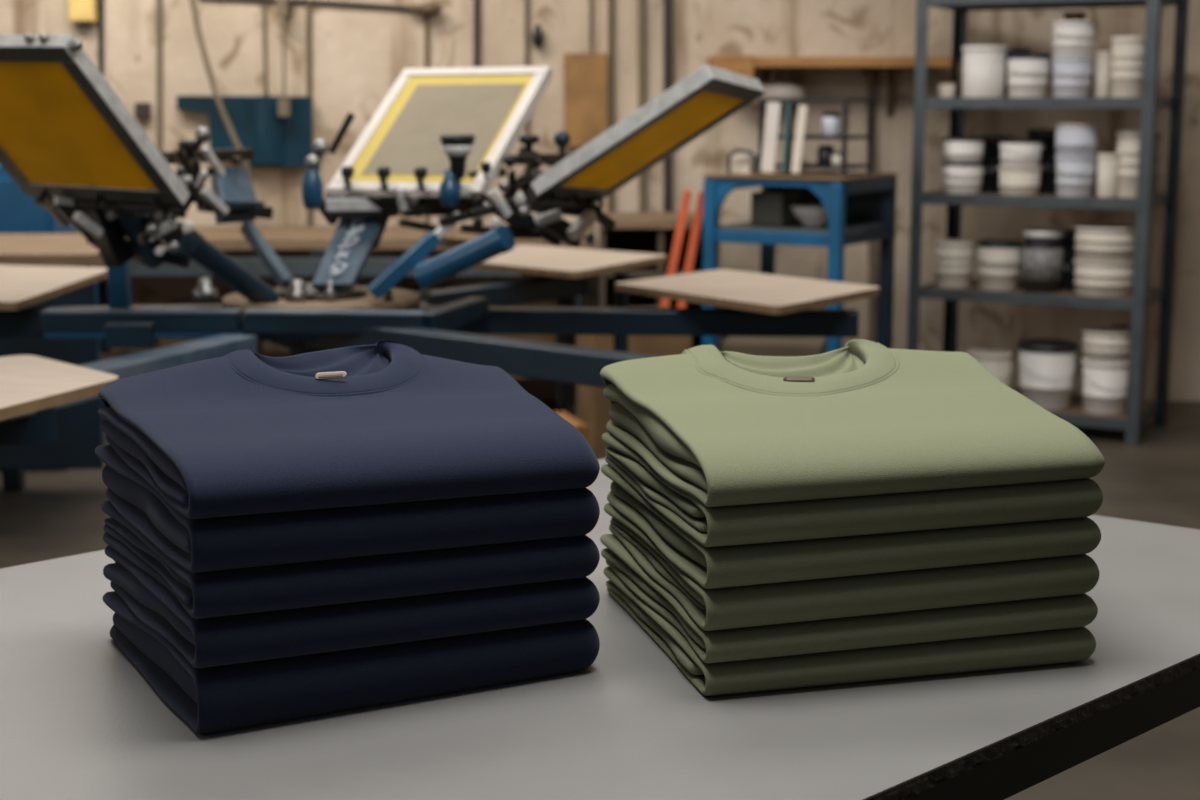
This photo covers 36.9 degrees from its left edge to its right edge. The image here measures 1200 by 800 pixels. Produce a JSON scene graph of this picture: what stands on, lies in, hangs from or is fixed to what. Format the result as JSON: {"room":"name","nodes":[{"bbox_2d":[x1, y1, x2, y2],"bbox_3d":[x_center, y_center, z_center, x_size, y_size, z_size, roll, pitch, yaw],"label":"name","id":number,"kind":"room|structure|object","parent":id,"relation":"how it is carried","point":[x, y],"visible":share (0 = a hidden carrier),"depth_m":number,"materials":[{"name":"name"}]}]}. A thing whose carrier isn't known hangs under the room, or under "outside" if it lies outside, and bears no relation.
{"room":"print shop","nodes":[
{"label":"print shop","id":0,"kind":"room"},
{"bbox_2d":[190,0,255,221],"bbox_3d":[-1.562,-1.310,7.436,0.245,1.148,0.024,0,9,0],"label":"hanging cable","id":1,"kind":"object","parent":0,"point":[214,89],"visible":0.77,"depth_m":7.43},
{"bbox_2d":[0,0,1199,400],"bbox_3d":[0.000,-1.690,7.707,9.400,3.400,0.200,0,9,0],"label":"wall","id":2,"kind":"structure","parent":0,"point":[359,54],"depth_m":7.67,"materials":[{"name":"wood"}]},
{"bbox_2d":[68,0,97,26],"bbox_3d":[-2.177,-1.657,7.578,0.110,0.170,0.066,0,9,0],"label":"junction box","id":3,"kind":"object","parent":2,"relation":"attached to","point":[83,12],"visible":1,"depth_m":7.55,"materials":[{"name":"paint"}]},
{"bbox_2d":[98,0,103,75],"bbox_3d":[-2.124,-1.289,7.664,0.098,1.331,0.031,0,9,0],"label":"conduit","id":4,"kind":"object","parent":2,"relation":"attached to","point":[100,2],"visible":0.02,"depth_m":7.61,"materials":[{"name":"grey metal"}]},
{"bbox_2d":[135,103,150,118],"bbox_3d":[-1.945,-1.230,7.660,0.060,0.070,0.044,0,9,0],"label":"wall socket","id":5,"kind":"object","parent":2,"relation":"attached to","point":[142,110],"visible":1,"depth_m":7.64,"materials":[{"name":"grey plastic"}]},
{"bbox_2d":[156,0,162,153],"bbox_3d":[-1.874,-1.311,7.660,0.085,1.288,0.031,0,9,0],"label":"conduit","id":6,"kind":"object","parent":2,"relation":"attached to","point":[158,2],"visible":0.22,"depth_m":7.63,"materials":[{"name":"grey metal"}]},
{"bbox_2d":[177,96,311,166],"bbox_3d":[-1.511,-1.139,7.646,0.589,0.304,0.092,0,9,0],"label":"wall cabinet","id":7,"kind":"object","parent":2,"relation":"attached to","point":[276,141],"visible":0.82,"depth_m":7.62,"materials":[{"name":"blue metal"}]},
{"bbox_2d":[261,2,268,95],"bbox_3d":[-1.421,-1.480,7.636,0.029,0.405,0.023,0,9,0],"label":"pipe","id":8,"kind":"object","parent":2,"relation":"attached to","point":[263,4],"visible":1,"depth_m":7.62,"materials":[{"name":"brown metal"}]},
{"bbox_2d":[305,3,313,225],"bbox_3d":[-1.239,-1.183,7.683,0.057,1.029,0.029,0,9,0],"label":"pipe","id":9,"kind":"object","parent":2,"relation":"attached to","point":[308,6],"visible":0.53,"depth_m":7.62,"materials":[{"name":"grey metal"}]},
{"bbox_2d":[199,0,421,12],"bbox_3d":[-1.217,-1.676,7.600,0.950,0.080,0.029,0,9,0],"label":"pipe","id":10,"kind":"object","parent":2,"relation":"attached to","point":[314,2],"visible":0.95,"depth_m":7.59,"materials":[{"name":"brown metal"}]},
{"bbox_2d":[276,0,291,115],"bbox_3d":[-1.327,-1.439,7.579,0.050,0.484,0.135,0,9,0],"label":"pull cord","id":11,"kind":"object","parent":10,"relation":"hanging from","point":[283,7],"visible":1,"depth_m":7.53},
{"bbox_2d":[408,1,441,14],"bbox_3d":[-0.734,-1.647,7.565,0.140,0.054,0.095,0,9,0],"label":"valve","id":12,"kind":"object","parent":10,"relation":"attached to","point":[429,7],"visible":1,"depth_m":7.54,"materials":[{"name":"beige metal"}]},
{"bbox_2d":[425,14,428,223],"bbox_3d":[-0.738,-1.173,7.685,0.048,1.009,0.027,0,9,0],"label":"pipe","id":13,"kind":"object","parent":2,"relation":"attached to","point":[426,15],"visible":0.11,"depth_m":7.62,"materials":[{"name":"metal"}]},
{"bbox_2d":[474,0,479,66],"bbox_3d":[-0.523,-1.310,7.658,0.059,1.287,0.035,0,9,0],"label":"conduit","id":14,"kind":"object","parent":2,"relation":"attached to","point":[476,2],"visible":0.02,"depth_m":7.60,"materials":[{"name":"brown metal"}]},
{"bbox_2d":[525,0,528,168],"bbox_3d":[-0.311,-1.311,7.662,0.040,1.288,0.027,0,9,0],"label":"pipe","id":15,"kind":"object","parent":2,"relation":"attached to","point":[526,1],"visible":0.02,"depth_m":7.62,"materials":[{"name":"metal"}]},
{"bbox_2d":[532,24,543,47],"bbox_3d":[-0.262,-1.537,7.603,0.050,0.100,0.055,0,9,0],"label":"wall switch","id":16,"kind":"object","parent":2,"relation":"attached to","point":[538,37],"visible":1,"depth_m":7.58,"materials":[{"name":"black plastic"}]},
{"bbox_2d":[564,53,607,145],"bbox_3d":[-0.059,-1.276,7.654,0.185,0.390,0.025,0,9,0],"label":"plywood board","id":17,"kind":"object","parent":2,"relation":"attached to","point":[585,74],"visible":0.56,"depth_m":7.64,"materials":[{"name":"brown wood"}]},
{"bbox_2d":[589,0,592,225],"bbox_3d":[-0.038,-1.311,7.664,0.027,1.288,0.023,0,9,0],"label":"pipe","id":18,"kind":"object","parent":2,"relation":"attached to","point":[590,1],"visible":0.27,"depth_m":7.61,"materials":[{"name":"brown metal"}]},
{"bbox_2d":[608,0,613,211],"bbox_3d":[0.047,-1.310,7.659,0.043,1.288,0.033,0,9,0],"label":"pipe","id":19,"kind":"object","parent":2,"relation":"attached to","point":[610,2],"visible":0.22,"depth_m":7.63,"materials":[{"name":"grey metal"}]},
{"bbox_2d":[638,0,645,211],"bbox_3d":[0.179,-1.310,7.656,0.064,1.287,0.039,0,9,0],"label":"pipe","id":20,"kind":"object","parent":2,"relation":"attached to","point":[641,3],"visible":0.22,"depth_m":7.63,"materials":[{"name":"beige metal"}]},
{"bbox_2d":[664,0,671,211],"bbox_3d":[0.289,-1.267,7.661,0.069,1.373,0.045,0,9,0],"label":"conduit","id":21,"kind":"object","parent":2,"relation":"attached to","point":[667,3],"visible":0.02,"depth_m":7.62,"materials":[{"name":"grey metal"}]},
{"bbox_2d":[754,57,951,115],"bbox_3d":[1.015,-1.307,7.515,0.845,0.241,0.305,0,9,0],"label":"wall shelf","id":22,"kind":"object","parent":2,"relation":"attached to","point":[769,63],"visible":0.75,"depth_m":7.35,"materials":[{"name":"brown wood"}]},
{"bbox_2d":[708,55,753,77],"bbox_3d":[0.543,-1.384,7.495,0.170,0.095,0.300,0,9,0],"label":"block","id":23,"kind":"object","parent":22,"relation":"on","point":[740,64],"visible":0.54,"depth_m":7.35,"materials":[{"name":"brown wood"}]},
{"bbox_2d":[751,80,805,103],"bbox_3d":[0.738,-1.299,7.590,0.257,0.100,0.257,0,9,0],"label":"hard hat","id":24,"kind":"object","parent":22,"relation":"hanging from","point":[780,89],"visible":0.56,"depth_m":7.49,"materials":[{"name":"beige plastic"}]},
{"bbox_2d":[863,68,879,342],"bbox_3d":[1.173,-0.787,7.737,0.110,1.272,0.051,0,9,0],"label":"pipe","id":25,"kind":"object","parent":2,"relation":"attached to","point":[871,73],"visible":0.38,"depth_m":7.74,"materials":[{"name":"metal"}]},
{"bbox_2d":[0,401,1199,799],"bbox_3d":[0.000,0.838,3.181,9.400,0.100,11.600,0,9,0],"label":"floor","id":26,"kind":"structure","parent":0,"point":[58,513],"depth_m":5.71,"materials":[{"name":"concrete"}]},
{"bbox_2d":[0,165,103,469],"bbox_3d":[-2.420,-0.319,6.537,1.050,1.080,0.540,0,9,0],"label":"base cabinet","id":27,"kind":"object","parent":26,"relation":"on","point":[19,213],"visible":0.15,"depth_m":6.23,"materials":[{"name":"metal"}]},
{"bbox_2d":[0,233,126,491],"bbox_3d":[-2.170,-0.066,5.687,1.400,0.860,0.820,0,9,0],"label":"worktable","id":28,"kind":"object","parent":26,"relation":"on","point":[78,429],"visible":0.56,"depth_m":5.37,"materials":[{"name":"brown wood"}]},
{"bbox_2d":[97,226,592,417],"bbox_3d":[-1.130,-0.308,7.423,2.200,0.768,0.715,0,9,0],"label":"workbench","id":29,"kind":"object","parent":26,"relation":"on","point":[316,239],"visible":0.07,"depth_m":7.03,"materials":[{"name":"brown wood"}]},
{"bbox_2d":[392,285,455,292],"bbox_3d":[-0.750,-0.306,7.400,0.300,0.306,0.300,0,9,0],"label":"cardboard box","id":30,"kind":"object","parent":29,"relation":"on","point":[415,288],"visible":0.11,"depth_m":7.41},
{"bbox_2d":[0,112,879,446],"bbox_3d":[-0.654,-0.021,4.168,2.613,1.270,2.571,-5,11,-28],"label":"press","id":31,"kind":"object","parent":26,"relation":"on","point":[327,312],"visible":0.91,"depth_m":4.24,"materials":[{"name":"blue metal"}]},
{"bbox_2d":[0,34,189,204],"bbox_3d":[-1.175,-0.597,3.857,0.506,0.362,0.361,5,11,29],"label":"frame","id":32,"kind":"object","parent":31,"relation":"attached to","point":[65,131],"visible":1,"depth_m":3.83,"materials":[{"name":"metal"}]},
{"bbox_2d":[326,66,552,197],"bbox_3d":[-0.402,-0.681,4.565,0.434,0.328,0.420,4,10,23],"label":"frame","id":33,"kind":"object","parent":31,"relation":"attached to","point":[494,105],"visible":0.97,"depth_m":4.56,"materials":[{"name":"white paint"}]},
{"bbox_2d":[530,64,764,199],"bbox_3d":[0.111,-0.582,3.971,0.426,0.304,0.379,3,10,19],"label":"frame","id":34,"kind":"object","parent":31,"relation":"attached to","point":[709,95],"visible":0.98,"depth_m":3.89,"materials":[{"name":"metal"}]},
{"bbox_2d":[556,411,587,441],"bbox_3d":[-0.220,0.214,5.713,0.300,0.300,0.280,-3,10,-17],"label":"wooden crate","id":35,"kind":"object","parent":26,"relation":"on","point":[581,427],"visible":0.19,"depth_m":5.66,"materials":[{"name":"orange wood"}]},
{"bbox_2d":[0,458,1199,799],"bbox_3d":[-0.272,0.635,1.665,2.212,0.800,1.077,-9,13,-43],"label":"work table","id":36,"kind":"object","parent":26,"relation":"on","point":[79,720],"visible":0.32,"depth_m":1.48,"materials":[{"name":"grey laminate"}]},
{"bbox_2d":[103,591,599,733],"bbox_3d":[-0.215,0.203,1.653,0.410,0.056,0.323,-5,11,-28],"label":"sweatshirt","id":37,"kind":"object","parent":36,"relation":"on","point":[232,696],"visible":0.47,"depth_m":1.50,"materials":[{"name":"blue fabric"}]},
{"bbox_2d":[103,545,599,667],"bbox_3d":[-0.215,0.161,1.644,0.408,0.050,0.323,-5,11,-28],"label":"sweatshirt","id":38,"kind":"object","parent":37,"relation":"on","point":[250,637],"visible":0.48,"depth_m":1.50,"materials":[{"name":"blue fabric"}]},
{"bbox_2d":[101,500,599,618],"bbox_3d":[-0.214,0.123,1.639,0.407,0.048,0.324,-5,11,-28],"label":"sweatshirt","id":39,"kind":"object","parent":38,"relation":"on","point":[229,592],"visible":0.56,"depth_m":1.49,"materials":[{"name":"blue fabric"}]},
{"bbox_2d":[95,445,599,572],"bbox_3d":[-0.215,0.078,1.632,0.410,0.063,0.323,-5,11,-28],"label":"sweatshirt","id":40,"kind":"object","parent":39,"relation":"on","point":[265,539],"visible":0.56,"depth_m":1.49,"materials":[{"name":"blue fabric"}]},
{"bbox_2d":[98,340,599,518],"bbox_3d":[-0.215,0.018,1.611,0.408,0.102,0.323,-5,10,-26],"label":"sweatshirt","id":41,"kind":"object","parent":40,"relation":"on","point":[239,432],"visible":1,"depth_m":1.55,"materials":[{"name":"blue fabric"}]},
{"bbox_2d":[603,566,1095,695],"bbox_3d":[0.242,0.202,1.736,0.411,0.031,0.362,-2,10,-14],"label":"sweatshirt","id":42,"kind":"object","parent":36,"relation":"on","point":[1077,644],"visible":0.42,"depth_m":1.57,"materials":[{"name":"green fabric"}]},
{"bbox_2d":[600,534,1097,662],"bbox_3d":[0.239,0.172,1.727,0.415,0.036,0.362,-2,10,-13],"label":"sweatshirt","id":43,"kind":"object","parent":42,"relation":"on","point":[1079,610],"visible":0.43,"depth_m":1.57,"materials":[{"name":"green fabric"}]},
{"bbox_2d":[604,503,1099,630],"bbox_3d":[0.243,0.140,1.726,0.411,0.041,0.362,-2,10,-14],"label":"sweatshirt","id":44,"kind":"object","parent":43,"relation":"on","point":[932,588],"visible":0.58,"depth_m":1.56,"materials":[{"name":"green fabric"}]},
{"bbox_2d":[601,464,1100,588],"bbox_3d":[0.242,0.104,1.720,0.413,0.042,0.361,-2,10,-14],"label":"sweatshirt","id":45,"kind":"object","parent":44,"relation":"on","point":[809,559],"visible":0.51,"depth_m":1.55,"materials":[{"name":"green fabric"}]},
{"bbox_2d":[602,432,1102,546],"bbox_3d":[0.242,0.069,1.715,0.413,0.040,0.361,-2,10,-14],"label":"sweatshirt","id":46,"kind":"object","parent":45,"relation":"on","point":[1075,498],"visible":0.47,"depth_m":1.55,"materials":[{"name":"green fabric"}]},
{"bbox_2d":[600,339,1104,506],"bbox_3d":[0.240,0.010,1.712,0.415,0.089,0.373,-3,10,-15],"label":"sweatshirt","id":47,"kind":"object","parent":46,"relation":"on","point":[863,417],"visible":1,"depth_m":1.63,"materials":[{"name":"green fabric"}]},
{"bbox_2d":[576,306,691,459],"bbox_3d":[0.120,-0.062,6.681,0.360,0.526,0.360,-2,10,-11],"label":"cardboard box","id":48,"kind":"object","parent":26,"relation":"on","point":[592,408],"visible":0.04,"depth_m":6.50,"materials":[{"name":"brown cardboard"}]},
{"bbox_2d":[599,212,702,346],"bbox_3d":[0.229,-0.331,7.346,0.462,0.838,0.500,0,9,0],"label":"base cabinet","id":49,"kind":"object","parent":26,"relation":"on","point":[638,232],"visible":0.18,"depth_m":7.42,"materials":[{"name":"brown wood"}]},
{"bbox_2d":[606,303,701,307],"bbox_3d":[0.225,-0.362,7.340,0.430,0.020,0.450,0,9,0],"label":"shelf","id":50,"kind":"object","parent":49,"relation":"attached to","point":[611,305],"depth_m":7.46,"materials":[{"name":"metal"}]},
{"bbox_2d":[606,262,702,276],"bbox_3d":[0.225,-0.529,7.312,0.430,0.020,0.450,0,9,0],"label":"shelf","id":51,"kind":"object","parent":49,"relation":"attached to","point":[654,270],"depth_m":7.13,"materials":[{"name":"beige wood"}]},
{"bbox_2d":[660,190,691,306],"bbox_3d":[0.242,-0.326,6.951,0.304,0.958,0.041,-9,13,-42],"label":"beam","id":52,"kind":"structure","parent":26,"relation":"on","point":[686,197],"depth_m":6.94,"materials":[{"name":"paint"}]},
{"bbox_2d":[677,191,703,307],"bbox_3d":[0.307,-0.324,6.951,0.295,0.954,0.041,-9,13,-44],"label":"beam","id":53,"kind":"structure","parent":26,"relation":"on","point":[696,226],"depth_m":6.94,"materials":[{"name":"paint"}]},
{"bbox_2d":[722,336,826,355],"bbox_3d":[0.620,0.017,6.390,0.340,0.466,0.300,2,10,11],"label":"cardboard box","id":54,"kind":"object","parent":26,"relation":"on","point":[759,346],"visible":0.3,"depth_m":6.23,"materials":[{"name":"brown cardboard"}]},
{"bbox_2d":[701,170,898,351],"bbox_3d":[0.777,-0.368,7.016,0.584,1.019,0.580,5,11,30],"label":"metal stand","id":55,"kind":"object","parent":26,"relation":"on","point":[856,201],"visible":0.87,"depth_m":6.84,"materials":[{"name":"paint"}]},
{"bbox_2d":[727,149,754,173],"bbox_3d":[0.539,-0.911,6.878,0.113,0.097,0.014,5,11,30],"label":"pipe","id":56,"kind":"object","parent":55,"relation":"on","point":[735,150],"visible":1,"depth_m":6.88,"materials":[{"name":"metal"}]},
{"bbox_2d":[731,154,758,173],"bbox_3d":[0.558,-0.914,6.960,0.090,0.075,0.100,5,11,30],"label":"tin","id":57,"kind":"object","parent":55,"relation":"on","point":[740,163],"visible":0.83,"depth_m":6.92,"materials":[{"name":"beige metal"}]},
{"bbox_2d":[760,102,780,172],"bbox_3d":[0.645,-0.991,6.796,0.065,0.263,0.042,5,11,30],"label":"binder","id":58,"kind":"object","parent":55,"relation":"on","point":[773,111],"visible":1,"depth_m":6.79,"materials":[{"name":"white paint"}]},
{"bbox_2d":[751,190,798,225],"bbox_3d":[0.678,-0.745,6.976,0.130,0.125,0.160,5,11,30],"label":"tin","id":59,"kind":"object","parent":55,"relation":"on","point":[769,207],"visible":0.99,"depth_m":6.91,"materials":[{"name":"black metal"}]},
{"bbox_2d":[782,103,790,172],"bbox_3d":[0.699,-0.984,6.754,0.013,0.262,0.043,8,12,39],"label":"binder","id":60,"kind":"object","parent":55,"relation":"on","point":[788,104],"visible":1,"depth_m":6.75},
{"bbox_2d":[791,105,807,173],"bbox_3d":[0.747,-0.976,6.739,0.058,0.253,0.035,-6,11,-33],"label":"binder","id":61,"kind":"object","parent":55,"relation":"on","point":[803,109],"visible":1,"depth_m":6.73,"materials":[{"name":"beige plastic"}]},
{"bbox_2d":[718,220,884,232],"bbox_3d":[0.777,-0.672,6.965,0.504,0.012,0.500,5,11,30],"label":"shelf","id":62,"kind":"object","parent":55,"relation":"attached to","point":[849,226],"depth_m":6.83,"materials":[{"name":"blue metal"}]},
{"bbox_2d":[791,205,828,226],"bbox_3d":[0.819,-0.702,6.866,0.183,0.077,0.183,0,9,0],"label":"enamel bowl","id":63,"kind":"object","parent":55,"relation":"on","point":[809,215],"visible":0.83,"depth_m":6.81,"materials":[{"name":"grey metal"}]},
{"bbox_2d":[758,98,874,175],"bbox_3d":[0.828,-1.009,6.891,0.360,0.286,0.280,5,11,30],"label":"wire rack","id":64,"kind":"object","parent":55,"relation":"on","point":[844,137],"visible":0.95,"depth_m":6.82,"materials":[{"name":"metal"}]},
{"bbox_2d":[758,163,872,169],"bbox_3d":[0.828,-0.898,6.910,0.360,0.012,0.280,5,11,30],"label":"shelf","id":65,"kind":"object","parent":64,"relation":"attached to","point":[844,166],"depth_m":6.80,"materials":[{"name":"metal"}]},
{"bbox_2d":[758,134,873,139],"bbox_3d":[0.828,-1.007,6.891,0.360,0.012,0.280,5,11,30],"label":"shelf","id":66,"kind":"object","parent":64,"relation":"attached to","point":[761,136],"depth_m":6.77,"materials":[{"name":"metal"}]},
{"bbox_2d":[759,98,874,101],"bbox_3d":[0.828,-1.145,6.868,0.360,0.012,0.280,5,11,30],"label":"shelf","id":67,"kind":"object","parent":64,"relation":"attached to","point":[760,99],"depth_m":6.75,"materials":[{"name":"metal"}]},
{"bbox_2d":[817,145,833,164],"bbox_3d":[0.854,-0.926,6.808,0.064,0.075,0.064,0,9,0],"label":"jar","id":68,"kind":"object","parent":64,"relation":"on","point":[824,152],"visible":1,"depth_m":6.78,"materials":[{"name":"black glass"}]},
{"bbox_2d":[822,112,840,135],"bbox_3d":[0.871,-1.041,6.779,0.072,0.090,0.072,0,9,0],"label":"jar","id":69,"kind":"object","parent":64,"relation":"on","point":[831,121],"visible":1,"depth_m":6.75,"materials":[{"name":"grey plastic"}]},
{"bbox_2d":[831,152,841,165],"bbox_3d":[0.901,-0.909,6.783,0.060,0.050,0.060,0,9,0],"label":"jar","id":70,"kind":"object","parent":64,"relation":"on","point":[836,157],"visible":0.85,"depth_m":6.76,"materials":[{"name":"white ceramic"}]},
{"bbox_2d":[907,0,1188,445],"bbox_3d":[1.764,-0.884,7.132,0.936,2.000,0.475,5,11,30],"label":"shelving rack","id":71,"kind":"object","parent":26,"relation":"on","point":[1142,296],"visible":0.74,"depth_m":7.03,"materials":[{"name":"grey metal"}]},
{"bbox_2d":[938,82,955,96],"bbox_3d":[1.379,-1.233,7.165,0.072,0.065,0.072,0,9,0],"label":"tub","id":72,"kind":"object","parent":71,"relation":"on","point":[945,89],"visible":0.8,"depth_m":7.14,"materials":[{"name":"beige plastic"}]},
{"bbox_2d":[935,239,973,287],"bbox_3d":[1.431,-0.552,7.284,0.156,0.186,0.156,0,9,0],"label":"tub","id":73,"kind":"object","parent":71,"relation":"on","point":[953,262],"visible":1,"depth_m":7.23,"materials":[{"name":"beige plastic"}]},
{"bbox_2d":[942,138,985,193],"bbox_3d":[1.453,-0.938,7.205,0.172,0.220,0.174,0,9,0],"label":"tub","id":74,"kind":"object","parent":71,"relation":"on","point":[958,177],"depth_m":7.14,"materials":[{"name":"white plastic"}]},
{"bbox_2d":[962,45,1007,96],"bbox_3d":[1.516,-1.294,7.110,0.175,0.205,0.175,0,9,0],"label":"tub","id":75,"kind":"object","parent":71,"relation":"on","point":[983,65],"visible":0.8,"depth_m":7.04,"materials":[{"name":"white plastic"}]},
{"bbox_2d":[967,348,1012,386],"bbox_3d":[1.572,-0.094,7.275,0.187,0.208,0.187,0,9,0],"label":"tub","id":76,"kind":"object","parent":71,"relation":"on","point":[997,361],"visible":0.54,"depth_m":7.20,"materials":[{"name":"beige plastic"}]},
{"bbox_2d":[972,136,1014,191],"bbox_3d":[1.611,-0.968,7.378,0.172,0.223,0.172,0,9,0],"label":"tub","id":77,"kind":"object","parent":71,"relation":"on","point":[991,159],"visible":0.52,"depth_m":7.31,"materials":[{"name":"black plastic"}]},
{"bbox_2d":[977,240,1022,290],"bbox_3d":[1.593,-0.538,7.188,0.182,0.192,0.182,0,9,0],"label":"tub","id":78,"kind":"object","parent":71,"relation":"on","point":[999,261],"visible":0.99,"depth_m":7.13,"materials":[{"name":"beige plastic"}]},
{"bbox_2d":[1004,48,1030,96],"bbox_3d":[1.652,-1.317,7.272,0.171,0.197,0.171,0,9,0],"label":"tub","id":79,"kind":"object","parent":71,"relation":"on","point":[1013,50],"visible":0.24,"depth_m":7.19,"materials":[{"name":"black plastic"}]},
{"bbox_2d":[998,139,1043,195],"bbox_3d":[1.655,-0.917,7.089,0.177,0.216,0.177,0,9,0],"label":"tub","id":80,"kind":"object","parent":71,"relation":"on","point":[1017,181],"depth_m":7.03,"materials":[{"name":"beige plastic"}]},
{"bbox_2d":[1006,54,1050,96],"bbox_3d":[1.670,-1.262,7.023,0.173,0.170,0.173,0,9,0],"label":"tub","id":81,"kind":"object","parent":71,"relation":"on","point":[1027,73],"visible":0.87,"depth_m":6.96,"materials":[{"name":"white plastic"}]},
{"bbox_2d":[1027,129,1056,192],"bbox_3d":[1.805,-0.964,7.264,0.169,0.252,0.169,0,9,0],"label":"tub","id":82,"kind":"object","parent":71,"relation":"on","point":[1048,179],"visible":0.47,"depth_m":7.20,"materials":[{"name":"black plastic"}]},
{"bbox_2d":[1022,229,1063,292],"bbox_3d":[1.744,-0.548,7.100,0.159,0.240,0.159,0,9,0],"label":"tub","id":83,"kind":"object","parent":71,"relation":"on","point":[1042,251],"visible":1,"depth_m":7.04,"materials":[{"name":"black plastic"}]},
{"bbox_2d":[1017,339,1077,410],"bbox_3d":[1.775,-0.100,7.155,0.237,0.259,0.237,0,9,0],"label":"tub","id":84,"kind":"object","parent":71,"relation":"on","point":[1047,368],"visible":0.93,"depth_m":7.08,"materials":[{"name":"white plastic"}]},
{"bbox_2d":[1060,230,1075,289],"bbox_3d":[1.869,-0.561,7.200,0.141,0.232,0.141,0,9,0],"label":"tub","id":85,"kind":"object","parent":71,"relation":"on","point":[1068,242],"visible":0.43,"depth_m":7.14,"materials":[{"name":"black plastic"}]},
{"bbox_2d":[1051,21,1097,96],"bbox_3d":[1.819,-1.308,6.927,0.175,0.292,0.175,0,9,0],"label":"tub","id":86,"kind":"object","parent":71,"relation":"on","point":[1071,75],"depth_m":6.87,"materials":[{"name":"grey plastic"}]},
{"bbox_2d":[1063,12,1086,20],"bbox_3d":[1.819,-1.472,6.902,0.090,0.031,0.090,0,9,0],"label":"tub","id":87,"kind":"object","parent":86,"relation":"on","point":[1068,16],"visible":1,"depth_m":6.87,"materials":[{"name":"beige plastic"}]},
{"bbox_2d":[1054,123,1100,196],"bbox_3d":[1.843,-0.930,6.978,0.175,0.280,0.175,0,9,0],"label":"tub","id":88,"kind":"object","parent":71,"relation":"on","point":[1074,174],"depth_m":6.92,"materials":[{"name":"grey plastic"}]},
{"bbox_2d":[1094,51,1111,96],"bbox_3d":[1.936,-1.252,6.928,0.069,0.180,0.069,0,9,0],"label":"tub","id":89,"kind":"object","parent":71,"relation":"on","point":[1102,81],"visible":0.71,"depth_m":6.90,"materials":[{"name":"beige plastic"}]},
{"bbox_2d":[1073,224,1135,296],"bbox_3d":[1.956,-0.540,6.977,0.242,0.265,0.242,0,9,0],"label":"stacked containers","id":90,"kind":"object","parent":71,"relation":"on","point":[1092,278],"depth_m":6.89,"materials":[{"name":"beige plastic"}]},
{"bbox_2d":[1081,327,1130,414],"bbox_3d":[1.977,-0.112,7.035,0.201,0.323,0.201,0,9,0],"label":"tub","id":91,"kind":"object","parent":71,"relation":"on","point":[1105,384],"depth_m":6.97,"materials":[{"name":"white plastic"}]},
{"bbox_2d":[1097,153,1119,197],"bbox_3d":[1.954,-0.864,6.924,0.089,0.166,0.089,0,9,0],"label":"tub","id":92,"kind":"object","parent":71,"relation":"on","point":[1107,163],"visible":1,"depth_m":6.89,"materials":[{"name":"beige plastic"}]},
{"bbox_2d":[1110,36,1144,96],"bbox_3d":[2.005,-1.261,6.828,0.136,0.231,0.136,0,9,0],"label":"tub","id":93,"kind":"object","parent":71,"relation":"on","point":[1127,57],"visible":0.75,"depth_m":6.78,"materials":[{"name":"beige plastic"}]},
{"bbox_2d":[1116,130,1139,197],"bbox_3d":[2.043,-0.906,6.911,0.128,0.255,0.128,0,9,0],"label":"tub","id":94,"kind":"object","parent":71,"relation":"on","point":[1128,141],"visible":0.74,"depth_m":6.87,"materials":[{"name":"beige plastic"}]},
{"bbox_2d":[1111,325,1148,408],"bbox_3d":[2.101,-0.132,7.159,0.147,0.321,0.147,0,9,0],"label":"tub","id":95,"kind":"object","parent":71,"relation":"on","point":[1113,326],"visible":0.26,"depth_m":7.12,"materials":[{"name":"grey plastic"}]},
{"bbox_2d":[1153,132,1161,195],"bbox_3d":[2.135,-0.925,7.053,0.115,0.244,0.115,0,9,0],"label":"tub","id":96,"kind":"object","parent":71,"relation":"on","point":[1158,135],"visible":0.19,"depth_m":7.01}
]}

